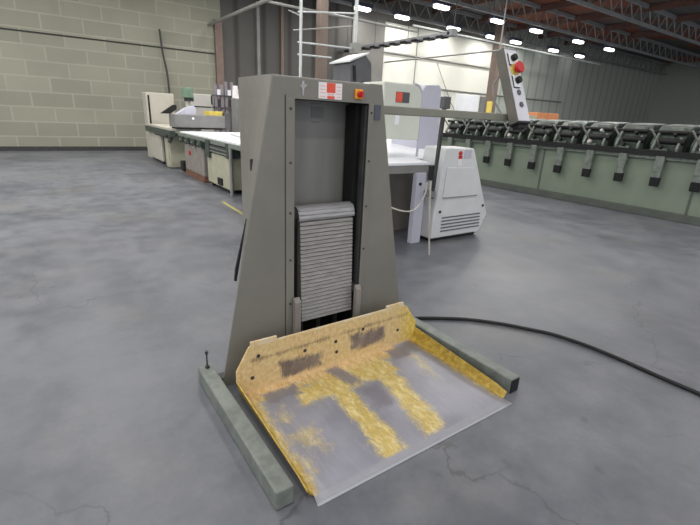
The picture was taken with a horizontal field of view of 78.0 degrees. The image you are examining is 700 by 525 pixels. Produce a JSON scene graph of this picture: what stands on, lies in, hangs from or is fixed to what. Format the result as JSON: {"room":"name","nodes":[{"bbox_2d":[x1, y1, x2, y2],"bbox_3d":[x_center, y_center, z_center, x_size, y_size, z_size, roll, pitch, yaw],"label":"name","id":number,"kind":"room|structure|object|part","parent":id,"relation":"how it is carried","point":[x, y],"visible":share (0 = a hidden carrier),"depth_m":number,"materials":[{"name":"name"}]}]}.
{"room":"print shop","nodes":[
{"label":"print shop","id":0,"kind":"room"},
{"bbox_2d":[315,0,328,78],"bbox_3d":[-0.827,-6.286,12.595,0.260,6.900,0.240,-10,23,-33],"label":"pillar","id":1,"kind":"structure","parent":0,"point":[322,5],"depth_m":12.45,"materials":[{"name":"metal"}]},
{"bbox_2d":[0,0,659,146],"bbox_3d":[2.120,-9.219,21.642,58.000,6.900,0.300,-10,23,-33],"label":"wall","id":2,"kind":"structure","parent":0,"point":[55,90],"depth_m":16.01,"materials":[{"name":"concrete"}]},
{"bbox_2d":[0,146,147,150],"bbox_3d":[2.061,-5.972,22.595,58.000,0.140,0.050,-10,23,-33],"label":"baseboard","id":3,"kind":"structure","parent":2,"relation":"attached to","point":[2,148],"depth_m":14.79,"materials":[{"name":"metal"}]},
{"bbox_2d":[0,27,214,53],"bbox_3d":[-13.396,-6.510,11.014,20.000,0.035,0.040,-10,23,-33],"label":"conduit","id":4,"kind":"object","parent":2,"relation":"attached to","point":[0,27],"visible":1,"depth_m":14.40,"materials":[{"name":"metal"}]},
{"bbox_2d":[158,29,169,93],"bbox_3d":[-6.710,-6.262,15.903,0.261,4.133,0.070,-10,23,-33],"label":"cable","id":5,"kind":"object","parent":4,"relation":"hanging from","point":[160,37],"visible":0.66,"depth_m":15.54,"materials":[{"name":"metal"}]},
{"bbox_2d":[213,19,225,131],"bbox_3d":[-5.073,-6.844,16.954,0.280,4.750,0.140,-10,23,-33],"label":"trim","id":6,"kind":"structure","parent":2,"relation":"attached to","point":[218,38],"depth_m":16.53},
{"bbox_2d":[207,0,271,25],"bbox_3d":[-1.293,-6.842,10.744,0.110,0.105,14.000,-10,23,-33],"label":"pipe","id":7,"kind":"object","parent":2,"relation":"attached to","point":[261,2],"visible":1,"depth_m":13.65,"materials":[{"name":"metal"}]},
{"bbox_2d":[260,0,417,32],"bbox_3d":[-0.067,-8.027,14.186,6.150,0.080,0.080,-10,23,-33],"label":"pipe","id":8,"kind":"object","parent":7,"relation":"attached to","point":[270,2],"visible":0.96,"depth_m":14.13,"materials":[{"name":"metal"}]},
{"bbox_2d":[255,1,260,74],"bbox_3d":[-3.737,-7.480,17.698,0.120,5.600,0.140,-10,23,-33],"label":"trim","id":9,"kind":"structure","parent":2,"relation":"attached to","point":[257,11],"depth_m":17.17,"materials":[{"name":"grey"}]},
{"bbox_2d":[280,6,283,74],"bbox_3d":[-2.874,-7.634,18.276,0.120,5.600,0.140,-10,23,-33],"label":"trim","id":10,"kind":"structure","parent":2,"relation":"attached to","point":[281,7],"depth_m":17.73,"materials":[{"name":"brown paint"}]},
{"bbox_2d":[350,0,386,81],"bbox_3d":[0.765,-8.712,20.575,1.850,6.500,0.100,-10,23,-33],"label":"trim","id":11,"kind":"structure","parent":2,"relation":"attached to","point":[365,31],"depth_m":20.02,"materials":[{"name":"metal"}]},
{"bbox_2d":[413,29,418,83],"bbox_3d":[3.245,-8.790,22.255,0.055,5.800,0.055,-1,19,-12],"label":"conduit","id":12,"kind":"object","parent":2,"relation":"attached to","point":[418,29],"visible":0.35,"depth_m":21.75,"materials":[{"name":"metal"}]},
{"bbox_2d":[384,51,489,68],"bbox_3d":[4.996,-10.685,22.952,8.200,0.090,0.090,-10,23,-33],"label":"conduit","id":13,"kind":"object","parent":2,"relation":"attached to","point":[388,52],"visible":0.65,"depth_m":22.69,"materials":[{"name":"metal"}]},
{"bbox_2d":[432,0,497,13],"bbox_3d":[8.708,-10.284,15.513,0.100,0.280,16.000,-10,23,-33],"label":"roof truss","id":14,"kind":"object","parent":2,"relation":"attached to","point":[434,11],"depth_m":20.13,"materials":[{"name":"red metal"}]},
{"bbox_2d":[454,94,478,111],"bbox_3d":[6.638,-8.131,25.132,1.950,3.020,0.080,-10,23,-33],"label":"door","id":15,"kind":"structure","parent":2,"relation":"in","point":[463,102],"depth_m":24.72,"materials":[{"name":"white metal"}]},
{"bbox_2d":[478,96,485,111],"bbox_3d":[7.917,-8.346,25.980,0.850,3.000,0.100,-10,23,-33],"label":"door","id":16,"kind":"structure","parent":2,"relation":"in","point":[482,99],"depth_m":25.45,"materials":[{"name":"grey metal"}]},
{"bbox_2d":[441,89,560,102],"bbox_3d":[8.055,-9.918,25.493,15.800,0.090,0.090,-10,23,-33],"label":"conduit","id":17,"kind":"object","parent":2,"relation":"attached to","point":[441,89],"visible":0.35,"depth_m":25.24,"materials":[{"name":"metal"}]},
{"bbox_2d":[437,63,453,118],"bbox_3d":[5.167,-8.491,23.784,1.781,4.390,0.040,-10,23,-33],"label":"cable","id":18,"kind":"object","parent":17,"relation":"attached to","point":[437,63],"visible":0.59,"depth_m":23.36,"materials":[{"name":"plastic"}]},
{"bbox_2d":[472,0,608,23],"bbox_3d":[11.174,-10.724,17.164,0.100,0.280,16.000,-10,23,-33],"label":"trim","id":19,"kind":"structure","parent":2,"relation":"attached to","point":[561,4],"depth_m":20.04,"materials":[{"name":"red metal"}]},
{"bbox_2d":[507,0,699,31],"bbox_3d":[13.640,-11.163,18.814,0.100,0.280,16.000,-10,23,-33],"label":"roof truss","id":20,"kind":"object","parent":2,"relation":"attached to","point":[676,3],"depth_m":20.17,"materials":[{"name":"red metal"}]},
{"bbox_2d":[538,13,699,38],"bbox_3d":[16.107,-11.602,20.465,0.100,0.280,16.000,-10,23,-33],"label":"roof truss","id":21,"kind":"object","parent":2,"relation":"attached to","point":[695,16],"depth_m":22.66,"materials":[{"name":"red metal"}]},
{"bbox_2d":[564,26,699,44],"bbox_3d":[18.573,-12.042,22.116,0.100,0.280,16.000,-10,23,-33],"label":"roof truss","id":22,"kind":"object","parent":2,"relation":"attached to","point":[646,33],"depth_m":24.75,"materials":[{"name":"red metal"}]},
{"bbox_2d":[0,151,699,524],"bbox_3d":[9.363,-2.165,12.697,58.000,0.001,26.200,-10,23,-33],"label":"floor","id":23,"kind":"structure","parent":0,"point":[117,268],"depth_m":3.01,"materials":[{"name":"concrete"}]},
{"bbox_2d":[142,92,175,157],"bbox_3d":[-6.147,-4.440,14.038,0.840,1.980,0.512,-10,23,-33],"label":"tall cabinet","id":24,"kind":"object","parent":23,"relation":"on","point":[154,104],"visible":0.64,"depth_m":13.66,"materials":[{"name":"beige metal"}]},
{"bbox_2d":[145,124,200,167],"bbox_3d":[-5.202,-3.416,12.597,0.890,1.060,3.100,-10,23,-33],"label":"machine","id":25,"kind":"object","parent":23,"relation":"on","point":[165,146],"visible":0.83,"depth_m":11.81,"materials":[{"name":"beige metal"}]},
{"bbox_3d":[-5.434,-3.750,12.301,0.140,0.160,3.100,-10,23,-33],"label":"rail","id":26,"kind":"part","parent":25,"relation":"part of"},
{"bbox_2d":[161,105,230,129],"bbox_3d":[-4.108,-3.848,11.475,1.680,0.578,0.620,-10,23,-33],"label":"bed","id":27,"kind":"object","parent":25,"relation":"on","point":[177,121],"visible":0.97,"depth_m":11.29,"materials":[{"name":"grey metal"}]},
{"bbox_2d":[175,106,195,114],"bbox_3d":[-4.267,-3.945,11.178,0.480,0.219,0.240,-10,23,-33],"label":"paper sheet","id":28,"kind":"object","parent":27,"relation":"on","point":[191,110],"visible":1,"depth_m":11.14,"materials":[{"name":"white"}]},
{"bbox_3d":[-3.478,-3.898,11.920,0.140,0.430,0.620,-10,23,-33],"label":"plate","id":29,"kind":"part","parent":27,"relation":"part of","materials":[{"name":"metal"}]},
{"bbox_2d":[181,87,193,106],"bbox_3d":[-4.844,-4.125,13.047,0.600,2.145,0.400,-10,23,-33],"label":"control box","id":30,"kind":"object","parent":23,"relation":"on","point":[187,93],"visible":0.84,"depth_m":12.66,"materials":[{"name":"green plastic"}]},
{"bbox_2d":[180,143,211,182],"bbox_3d":[-3.398,-2.500,10.637,1.050,0.760,1.900,-10,23,-33],"label":"base cabinet","id":31,"kind":"object","parent":23,"relation":"on","point":[195,164],"visible":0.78,"depth_m":10.16,"materials":[{"name":"grey metal"}]},
{"bbox_3d":[-4.196,-2.483,11.107,0.250,0.250,0.280,-10,23,-33],"label":"motor","id":32,"kind":"part","parent":31,"relation":"part of","materials":[{"name":"metal"}]},
{"bbox_2d":[190,94,213,131],"bbox_3d":[-4.947,-4.516,14.374,0.685,2.020,0.512,-10,23,-33],"label":"tall cabinet","id":33,"kind":"object","parent":23,"relation":"on","point":[202,102],"visible":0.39,"depth_m":13.98,"materials":[{"name":"beige metal"}]},
{"bbox_2d":[178,131,241,195],"bbox_3d":[-2.343,-2.279,9.745,1.862,1.015,4.800,-10,23,-33],"label":"machine","id":34,"kind":"object","parent":23,"relation":"on","point":[222,149],"visible":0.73,"depth_m":8.80,"materials":[{"name":"beige metal"}]},
{"bbox_3d":[-2.975,-2.576,9.167,0.090,0.090,4.800,-10,23,-33],"label":"rail","id":35,"kind":"part","parent":34,"relation":"part of","materials":[{"name":"metal"}]},
{"bbox_3d":[-2.280,-1.765,8.298,0.067,0.980,0.070,-10,23,-33],"label":"leg","id":36,"kind":"part","parent":34,"relation":"part of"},
{"bbox_2d":[212,84,224,131],"bbox_3d":[-4.411,-4.729,14.566,0.320,2.350,0.400,-10,23,-33],"label":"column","id":37,"kind":"structure","parent":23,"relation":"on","point":[218,103],"depth_m":14.21,"materials":[{"name":"grey metal"}]},
{"bbox_2d":[223,82,232,131],"bbox_3d":[-4.121,-4.828,14.743,0.320,2.450,0.400,-10,23,-33],"label":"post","id":38,"kind":"object","parent":23,"relation":"on","point":[228,93],"visible":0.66,"depth_m":14.36,"materials":[{"name":"grey metal"}]},
{"bbox_2d":[222,202,242,214],"bbox_3d":[-1.942,-0.899,7.316,0.120,0.001,1.400,-10,23,-33],"label":"floor marking","id":39,"kind":"object","parent":23,"relation":"on","point":[225,203],"depth_m":7.38,"materials":[{"name":"paint"}]},
{"bbox_2d":[231,98,239,131],"bbox_3d":[-3.443,-4.113,13.565,0.370,1.920,0.400,-10,23,-33],"label":"tall cabinet","id":40,"kind":"object","parent":23,"relation":"on","point":[234,101],"visible":0.27,"depth_m":13.26,"materials":[{"name":"grey metal"}]},
{"bbox_2d":[232,86,238,98],"bbox_3d":[-3.420,-5.187,13.181,0.357,0.358,0.194,-10,23,-33],"label":"bundle","id":41,"kind":"object","parent":40,"relation":"on","point":[235,93],"visible":0.66,"depth_m":13.09,"materials":[{"name":"paper"}]},
{"bbox_2d":[288,0,361,76],"bbox_3d":[-1.065,-5.578,10.483,1.622,6.900,2.403,-10,23,-33],"label":"scaffold","id":42,"kind":"object","parent":23,"relation":"on","point":[355,48],"visible":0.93,"depth_m":9.78,"materials":[{"name":"metal"}]},
{"bbox_3d":[-1.047,-5.150,9.227,0.061,6.900,0.064,-10,23,-33],"label":"post","id":43,"kind":"part","parent":42,"relation":"part of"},
{"bbox_2d":[230,81,450,243],"bbox_3d":[0.719,-1.808,7.078,4.300,2.129,3.261,-10,23,-33],"label":"cutter","id":44,"kind":"object","parent":23,"relation":"on","point":[407,137],"visible":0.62,"depth_m":5.85,"materials":[{"name":"white metal"}]},
{"bbox_2d":[364,81,421,139],"bbox_3d":[0.563,-2.069,5.942,0.670,0.719,0.480,-10,23,-33],"label":"hood","id":45,"kind":"object","parent":44,"relation":"attached to","point":[401,127],"depth_m":5.75,"materials":[{"name":"white metal"}]},
{"bbox_2d":[396,92,402,101],"bbox_3d":[0.644,-2.159,5.643,0.100,0.120,0.006,-10,23,-33],"label":"print","id":46,"kind":"object","parent":44,"relation":"attached to","point":[399,95],"depth_m":5.64},
{"bbox_3d":[0.523,-0.964,6.232,2.200,1.060,0.070,-10,23,-33],"label":"panel","id":47,"kind":"part","parent":44,"relation":"part of","materials":[{"name":"metal"}]},
{"bbox_2d":[392,182,427,211],"bbox_3d":[0.560,-0.784,5.117,0.680,0.360,0.062,5,19,5],"label":"cable","id":48,"kind":"object","parent":44,"relation":"attached to","point":[426,182],"visible":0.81,"depth_m":5.12,"materials":[{"name":"plastic"}]},
{"bbox_3d":[1.144,-2.469,7.374,0.479,1.029,0.700,-10,23,-33],"label":"frame","id":49,"kind":"part","parent":44,"relation":"part of","materials":[{"name":"white metal"}]},
{"bbox_3d":[0.886,-0.720,5.754,0.160,0.940,0.080,-10,23,-33],"label":"leg","id":50,"kind":"part","parent":44,"relation":"part of","materials":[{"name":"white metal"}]},
{"bbox_3d":[1.120,-1.421,5.455,0.090,1.240,0.040,-10,23,-33],"label":"light post","id":51,"kind":"part","parent":44,"relation":"part of","materials":[{"name":"metal"}]},
{"bbox_2d":[329,52,370,82],"bbox_3d":[0.313,-2.975,9.427,1.520,2.785,0.900,-10,23,-33],"label":"tower","id":52,"kind":"object","parent":23,"relation":"on","point":[356,67],"visible":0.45,"depth_m":8.56,"materials":[{"name":"metal"}]},
{"bbox_3d":[-0.017,-4.089,8.660,0.460,0.215,0.740,-10,23,-33],"label":"cowl lid","id":53,"kind":"part","parent":52,"relation":"part of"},
{"bbox_2d":[198,48,530,509],"bbox_3d":[0.438,-0.356,2.735,2.646,2.158,1.516,-10,23,-33],"label":"lift","id":54,"kind":"object","parent":23,"relation":"on","point":[349,386],"visible":1,"depth_m":2.65,"materials":[{"name":"grey metal"}]},
{"bbox_3d":[-0.588,0.841,2.260,0.086,0.100,1.100,-10,23,-33],"label":"foot rail","id":55,"kind":"part","parent":54,"relation":"part of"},
{"bbox_3d":[-0.228,0.469,3.046,0.031,0.290,0.031,-1,19,-12],"label":"lift chain","id":56,"kind":"part","parent":54,"relation":"part of","materials":[{"name":"metal"}]},
{"bbox_3d":[-0.280,0.435,3.124,0.550,0.340,0.019,-10,23,-33],"label":"panel","id":57,"kind":"part","parent":54,"relation":"part of","materials":[{"name":"metal"}]},
{"bbox_3d":[-0.251,-0.355,2.871,0.550,1.400,0.015,-10,23,-33],"label":"panel","id":58,"kind":"part","parent":54,"relation":"part of","materials":[{"name":"metal"}]},
{"bbox_2d":[327,83,335,92],"bbox_3d":[-0.107,-0.990,2.453,0.058,0.052,0.001,-10,23,-33],"label":"print","id":59,"kind":"object","parent":54,"relation":"on","point":[331,87],"depth_m":2.45},
{"bbox_3d":[-0.113,0.449,3.123,0.031,0.290,0.031,-1,19,-12],"label":"lift chain","id":60,"kind":"part","parent":54,"relation":"part of","materials":[{"name":"metal"}]},
{"bbox_2d":[355,89,363,99],"bbox_3d":[0.062,-0.992,2.551,0.056,0.056,0.048,-10,23,-33],"label":"switch","id":61,"kind":"object","parent":54,"relation":"attached to","point":[359,93],"depth_m":2.55,"materials":[{"name":"red plastic"}]},
{"bbox_3d":[0.170,-0.929,2.682,0.049,0.090,0.005,-10,23,-33],"label":"name plate","id":62,"kind":"part","parent":54,"relation":"part of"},
{"bbox_3d":[0.718,0.608,3.133,0.086,0.100,1.100,-10,23,-33],"label":"foot rail","id":63,"kind":"part","parent":54,"relation":"part of","materials":[{"name":"metal"}]},
{"bbox_3d":[1.294,-1.391,3.445,0.155,0.577,0.317,-10,23,-33],"label":"control panel","id":64,"kind":"part","parent":54,"relation":"part of","materials":[{"name":"metal"}]},
{"bbox_3d":[1.274,-1.599,3.400,0.080,0.089,0.046,-10,23,-33],"label":"button plate","id":65,"kind":"part","parent":54,"relation":"part of","materials":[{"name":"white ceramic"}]},
{"bbox_3d":[1.308,-1.423,3.396,0.080,0.089,0.046,-10,23,-33],"label":"button plate","id":66,"kind":"part","parent":54,"relation":"part of","materials":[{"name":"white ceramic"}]},
{"bbox_3d":[1.317,-1.396,3.408,0.147,0.527,0.240,-10,23,-33],"label":"panel","id":67,"kind":"part","parent":54,"relation":"part of","materials":[{"name":"metal"}]},
{"bbox_2d":[427,165,434,254],"bbox_3d":[0.957,-0.603,5.176,0.156,1.102,0.050,-10,23,-33],"label":"wand","id":68,"kind":"object","parent":23,"relation":"on","point":[431,167],"visible":1,"depth_m":5.09,"materials":[{"name":"white metal"}]},
{"bbox_2d":[420,146,485,240],"bbox_3d":[1.480,-1.004,6.178,1.124,1.260,0.416,-10,23,-33],"label":"cabinet","id":69,"kind":"object","parent":23,"relation":"on","point":[458,206],"visible":0.94,"depth_m":5.93,"materials":[{"name":"white metal"}]},
{"bbox_3d":[1.534,-1.100,5.925,0.693,0.410,0.016,-10,23,-33],"label":"access panel","id":70,"kind":"part","parent":69,"relation":"part of","materials":[{"name":"metal"}]},
{"bbox_2d":[486,101,492,112],"bbox_3d":[7.207,-7.121,22.869,0.280,2.620,0.280,-10,23,-33],"label":"bollard","id":71,"kind":"object","parent":23,"relation":"on","point":[489,103],"visible":0.34,"depth_m":22.43,"materials":[{"name":"yellow paint"}]},
{"bbox_2d":[415,316,699,395],"bbox_3d":[1.861,0.733,3.039,2.974,0.027,0.516,15,22,31],"label":"hose","id":72,"kind":"object","parent":23,"relation":"on","point":[618,358],"visible":0.94,"depth_m":3.38,"materials":[{"name":"rubber"}]},
{"bbox_2d":[441,118,699,225],"bbox_3d":[4.827,-2.554,10.476,1.289,1.739,7.050,-10,23,-33],"label":"collator","id":73,"kind":"object","parent":23,"relation":"on","point":[645,169],"visible":0.88,"depth_m":9.14,"materials":[{"name":"green metal"}]},
{"bbox_3d":[2.828,-3.339,12.225,0.080,0.430,0.150,-10,23,-33],"label":"hanging handle","id":74,"kind":"part","parent":73,"relation":"part of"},
{"bbox_3d":[3.202,-3.148,11.717,0.080,0.430,0.150,-10,23,-33],"label":"hanging handle","id":75,"kind":"part","parent":73,"relation":"part of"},
{"bbox_3d":[3.577,-2.956,11.208,0.080,0.430,0.150,-10,23,-33],"label":"hanging handle","id":76,"kind":"part","parent":73,"relation":"part of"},
{"bbox_3d":[3.951,-2.764,10.700,0.080,0.430,0.150,-10,23,-33],"label":"hanging handle","id":77,"kind":"part","parent":73,"relation":"part of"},
{"bbox_3d":[4.307,-3.059,10.234,0.236,0.356,0.040,-10,23,-33],"label":"arm","id":78,"kind":"part","parent":73,"relation":"part of"},
{"bbox_3d":[4.326,-2.572,10.191,0.080,0.430,0.150,-10,23,-33],"label":"hanging handle","id":79,"kind":"part","parent":73,"relation":"part of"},
{"bbox_3d":[4.682,-2.867,9.725,0.236,0.356,0.040,-10,23,-33],"label":"arm","id":80,"kind":"part","parent":73,"relation":"part of"},
{"bbox_3d":[4.700,-2.381,9.683,0.080,0.430,0.150,-10,23,-33],"label":"hanging handle","id":81,"kind":"part","parent":73,"relation":"part of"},
{"bbox_3d":[4.379,-2.794,10.089,0.120,0.100,7.000,-10,23,-33],"label":"deck rail","id":82,"kind":"part","parent":73,"relation":"part of","materials":[{"name":"metal"}]},
{"bbox_3d":[5.056,-2.675,9.217,0.236,0.356,0.040,-10,23,-33],"label":"arm","id":83,"kind":"part","parent":73,"relation":"part of"},
{"bbox_3d":[5.075,-2.189,9.174,0.080,0.430,0.150,-10,23,-33],"label":"hanging handle","id":84,"kind":"part","parent":73,"relation":"part of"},
{"bbox_3d":[5.256,-2.517,8.905,0.176,0.277,0.040,-10,23,-33],"label":"arm","id":85,"kind":"part","parent":73,"relation":"part of"},
{"bbox_3d":[5.431,-2.484,8.708,0.236,0.356,0.040,-10,23,-33],"label":"arm","id":86,"kind":"part","parent":73,"relation":"part of"},
{"bbox_3d":[5.449,-1.997,8.665,0.080,0.430,0.150,-10,23,-33],"label":"hanging handle","id":87,"kind":"part","parent":73,"relation":"part of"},
{"bbox_3d":[5.631,-2.325,8.397,0.176,0.277,0.040,-10,23,-33],"label":"arm","id":88,"kind":"part","parent":73,"relation":"part of"},
{"bbox_3d":[5.755,-2.371,8.146,0.227,0.282,0.036,6,19,9],"label":"lever","id":89,"kind":"part","parent":73,"relation":"part of","materials":[{"name":"metal"}]},
{"bbox_3d":[5.805,-2.292,8.200,0.236,0.356,0.040,-10,23,-33],"label":"arm","id":90,"kind":"part","parent":73,"relation":"part of"},
{"bbox_3d":[5.824,-1.805,8.157,0.080,0.430,0.150,-10,23,-33],"label":"hanging handle","id":91,"kind":"part","parent":73,"relation":"part of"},
{"bbox_3d":[6.005,-2.133,7.888,0.176,0.277,0.040,-10,23,-33],"label":"arm","id":92,"kind":"part","parent":73,"relation":"part of"},
{"bbox_3d":[6.179,-2.100,7.691,0.236,0.356,0.040,-10,23,-33],"label":"arm","id":93,"kind":"part","parent":73,"relation":"part of"},
{"bbox_3d":[6.198,-1.614,7.649,0.080,0.430,0.150,-10,23,-33],"label":"hanging handle","id":94,"kind":"part","parent":73,"relation":"part of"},
{"bbox_3d":[6.129,-2.179,7.638,0.227,0.282,0.036,6,19,9],"label":"lever","id":95,"kind":"part","parent":73,"relation":"part of","materials":[{"name":"metal"}]},
{"bbox_3d":[7.104,-4.538,16.759,2.650,1.660,1.000,-10,23,-33],"label":"storage rack","id":96,"kind":"object","parent":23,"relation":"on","visible":0},
{"bbox_2d":[528,112,547,118],"bbox_3d":[6.917,-5.453,16.276,0.620,0.360,0.700,-10,23,-33],"label":"carton","id":97,"kind":"object","parent":96,"relation":"on","point":[539,115],"visible":0.39,"depth_m":15.96,"materials":[{"name":"orange cardboard"}]},
{"bbox_2d":[547,113,558,119],"bbox_3d":[7.493,-5.556,16.661,0.720,0.360,0.700,-10,23,-33],"label":"carton","id":98,"kind":"object","parent":96,"relation":"on","point":[550,116],"visible":0.27,"depth_m":16.34,"materials":[{"name":"orange cardboard"}]},
{"bbox_2d":[484,10,507,112],"bbox_3d":[7.533,-9.341,22.791,0.400,6.900,0.400,-10,23,-33],"label":"pillar","id":99,"kind":"structure","parent":0,"point":[493,72],"depth_m":22.41,"materials":[{"name":"metal"}]},
{"bbox_2d":[412,24,600,64],"bbox_3d":[9.300,-11.405,23.055,16.000,0.090,0.090,-10,23,-33],"label":"pipe","id":100,"kind":"object","parent":99,"relation":"attached to","point":[413,25],"visible":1,"depth_m":22.07,"materials":[{"name":"metal"}]},
{"bbox_2d":[423,0,699,63],"bbox_3d":[9.662,-8.775,10.491,58.000,0.150,26.300,-10,23,-33],"label":"ceiling","id":101,"kind":"structure","parent":0,"point":[576,10],"depth_m":22.94,"materials":[{"name":"metal"}]},
{"bbox_2d":[352,1,372,11],"bbox_3d":[0.565,-11.306,18.412,0.920,1.020,0.320,-10,23,-33],"label":"ceiling light","id":102,"kind":"object","parent":101,"relation":"hanging from","point":[365,7],"visible":0.76,"depth_m":18.45,"materials":[{"name":"white"}]},
{"bbox_2d":[354,6,370,11],"bbox_3d":[0.544,-10.880,18.556,0.720,0.120,0.260,-10,23,-33],"label":"diffuser","id":103,"kind":"object","parent":102,"relation":"attached to","point":[361,8],"depth_m":18.51,"materials":[{"name":"white"}]},
{"bbox_2d":[338,0,457,52],"bbox_3d":[1.570,-9.708,16.445,0.320,2.680,6.800,-10,23,-33],"label":"cable tray","id":104,"kind":"object","parent":101,"relation":"hanging from","point":[451,32],"visible":0.91,"depth_m":15.80,"materials":[{"name":"metal"}]},
{"bbox_2d":[338,28,457,52],"bbox_3d":[1.512,-8.550,16.839,0.320,0.230,6.800,-10,23,-33],"label":"cable","id":105,"kind":"object","parent":104,"relation":"on","point":[451,32],"depth_m":15.73,"materials":[{"name":"black metal"}]},
{"bbox_2d":[393,0,411,19],"bbox_3d":[2.415,-11.635,19.649,0.920,1.020,0.320,-10,23,-33],"label":"ceiling light","id":106,"kind":"object","parent":101,"relation":"hanging from","point":[401,15],"visible":0.84,"depth_m":19.64,"materials":[{"name":"white"}]},
{"bbox_2d":[395,15,408,19],"bbox_3d":[2.394,-11.210,19.794,0.720,0.120,0.260,-10,23,-33],"label":"diffuser","id":107,"kind":"object","parent":106,"relation":"attached to","point":[403,17],"depth_m":19.70,"materials":[{"name":"white"}]},
{"bbox_2d":[431,0,451,10],"bbox_3d":[3.754,-10.836,17.498,0.920,1.020,0.320,-10,23,-33],"label":"ceiling light","id":108,"kind":"object","parent":101,"relation":"hanging from","point":[437,4],"visible":0.99,"depth_m":17.50,"materials":[{"name":"white"}]},
{"bbox_2d":[433,4,449,10],"bbox_3d":[3.733,-10.411,17.643,0.720,0.120,0.260,-10,23,-33],"label":"diffuser","id":109,"kind":"object","parent":108,"relation":"attached to","point":[445,7],"depth_m":17.56,"materials":[{"name":"white"}]},
{"bbox_2d":[384,0,507,62],"bbox_3d":[3.636,-10.017,17.892,0.070,2.835,6.735,-10,23,-33],"label":"pipe","id":110,"kind":"object","parent":101,"relation":"hanging from","point":[506,0],"visible":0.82,"depth_m":17.03,"materials":[{"name":"metal"}]},
{"bbox_2d":[445,10,461,30],"bbox_3d":[5.210,-12.133,21.520,0.920,1.020,0.320,-10,23,-33],"label":"ceiling light","id":111,"kind":"object","parent":101,"relation":"hanging from","point":[448,25],"visible":0.66,"depth_m":21.50,"materials":[{"name":"white"}]},
{"bbox_2d":[484,21,494,38],"bbox_3d":[7.676,-12.572,23.171,0.920,1.020,0.320,-10,23,-33],"label":"ceiling light","id":112,"kind":"object","parent":101,"relation":"hanging from","point":[488,33],"visible":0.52,"depth_m":23.08,"materials":[{"name":"white"}]},
{"bbox_2d":[488,0,506,23],"bbox_3d":[6.713,-11.363,19.478,0.920,1.020,0.320,-10,23,-33],"label":"ceiling light","id":113,"kind":"object","parent":101,"relation":"hanging from","point":[494,19],"visible":0.8,"depth_m":19.45,"materials":[{"name":"white"}]},
{"bbox_2d":[490,19,504,23],"bbox_3d":[6.692,-10.938,19.623,0.720,0.120,0.260,-10,23,-33],"label":"diffuser","id":114,"kind":"object","parent":113,"relation":"attached to","point":[498,21],"depth_m":19.51,"materials":[{"name":"white"}]},
{"bbox_2d":[509,23,522,44],"bbox_3d":[9.403,-12.880,24.326,0.920,1.020,0.320,-10,23,-33],"label":"ceiling light","id":115,"kind":"object","parent":101,"relation":"hanging from","point":[514,40],"visible":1,"depth_m":24.30,"materials":[{"name":"white"}]},
{"bbox_2d":[510,40,520,44],"bbox_3d":[9.382,-12.454,24.471,0.720,0.120,0.260,-10,23,-33],"label":"diffuser","id":116,"kind":"object","parent":115,"relation":"attached to","point":[517,42],"depth_m":24.34,"materials":[{"name":"white"}]},
{"bbox_2d":[528,13,544,33],"bbox_3d":[9.180,-11.803,21.129,0.920,1.020,0.320,-10,23,-33],"label":"ceiling light","id":117,"kind":"object","parent":101,"relation":"hanging from","point":[535,29],"visible":0.92,"depth_m":21.09,"materials":[{"name":"white"}]},
{"bbox_2d":[530,29,542,33],"bbox_3d":[9.159,-11.377,21.274,0.720,0.120,0.260,-10,23,-33],"label":"diffuser","id":118,"kind":"object","parent":117,"relation":"attached to","point":[538,31],"depth_m":21.15,"materials":[{"name":"white"}]},
{"bbox_2d":[547,36,559,51],"bbox_3d":[12.527,-13.437,26.417,0.920,1.020,0.320,-10,23,-33],"label":"ceiling light","id":119,"kind":"object","parent":101,"relation":"hanging from","point":[551,48],"visible":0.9,"depth_m":26.39,"materials":[{"name":"white"}]},
{"bbox_2d":[571,22,585,43],"bbox_3d":[12.386,-12.374,23.275,0.920,1.020,0.320,-10,23,-33],"label":"ceiling light","id":120,"kind":"object","parent":101,"relation":"hanging from","point":[578,40],"visible":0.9,"depth_m":23.25,"materials":[{"name":"white"}]},
{"bbox_2d":[573,40,583,43],"bbox_3d":[12.365,-11.948,23.420,0.720,0.120,0.260,-10,23,-33],"label":"diffuser","id":121,"kind":"object","parent":120,"relation":"attached to","point":[574,41],"depth_m":23.31,"materials":[{"name":"white"}]},
{"bbox_2d":[574,45,585,57],"bbox_3d":[14.993,-13.876,28.067,0.920,1.020,0.320,-10,23,-33],"label":"ceiling light","id":122,"kind":"object","parent":101,"relation":"hanging from","point":[577,54],"visible":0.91,"depth_m":28.02,"materials":[{"name":"white"}]},
{"bbox_2d":[603,33,615,51],"bbox_3d":[15.181,-12.872,25.145,0.920,1.020,0.320,-10,23,-33],"label":"ceiling light","id":123,"kind":"object","parent":101,"relation":"hanging from","point":[609,48],"visible":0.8,"depth_m":25.11,"materials":[{"name":"white"}]},
{"bbox_2d":[604,48,613,51],"bbox_3d":[15.160,-12.446,25.290,0.720,0.120,0.260,-10,23,-33],"label":"diffuser","id":124,"kind":"object","parent":123,"relation":"attached to","point":[606,49],"depth_m":25.19,"materials":[{"name":"white"}]},
{"bbox_2d":[647,62,699,124],"bbox_3d":[33.461,-9.711,27.663,0.300,6.900,26.300,-10,23,-33],"label":"wall","id":125,"kind":"structure","parent":0,"point":[676,98],"depth_m":35.79,"materials":[{"name":"metal"}]},
{"bbox_2d":[329,0,669,74],"bbox_3d":[2.679,-11.836,20.092,58.020,0.860,0.120,-10,23,-33],"label":"trim","id":126,"kind":"structure","parent":125,"relation":"attached to","point":[421,2],"depth_m":25.05,"materials":[{"name":"metal"}]},
{"bbox_2d":[439,0,699,68],"bbox_3d":[4.608,-10.849,17.473,58.020,0.860,0.120,-10,23,-33],"label":"roof truss","id":127,"kind":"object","parent":125,"relation":"attached to","point":[535,6],"depth_m":22.44,"materials":[{"name":"metal"}]},
{"bbox_2d":[567,0,699,45],"bbox_3d":[6.537,-9.861,14.853,58.020,0.860,0.120,-10,23,-33],"label":"trim","id":128,"kind":"structure","parent":125,"relation":"attached to","point":[639,3],"depth_m":19.37,"materials":[{"name":"metal"}]}
]}

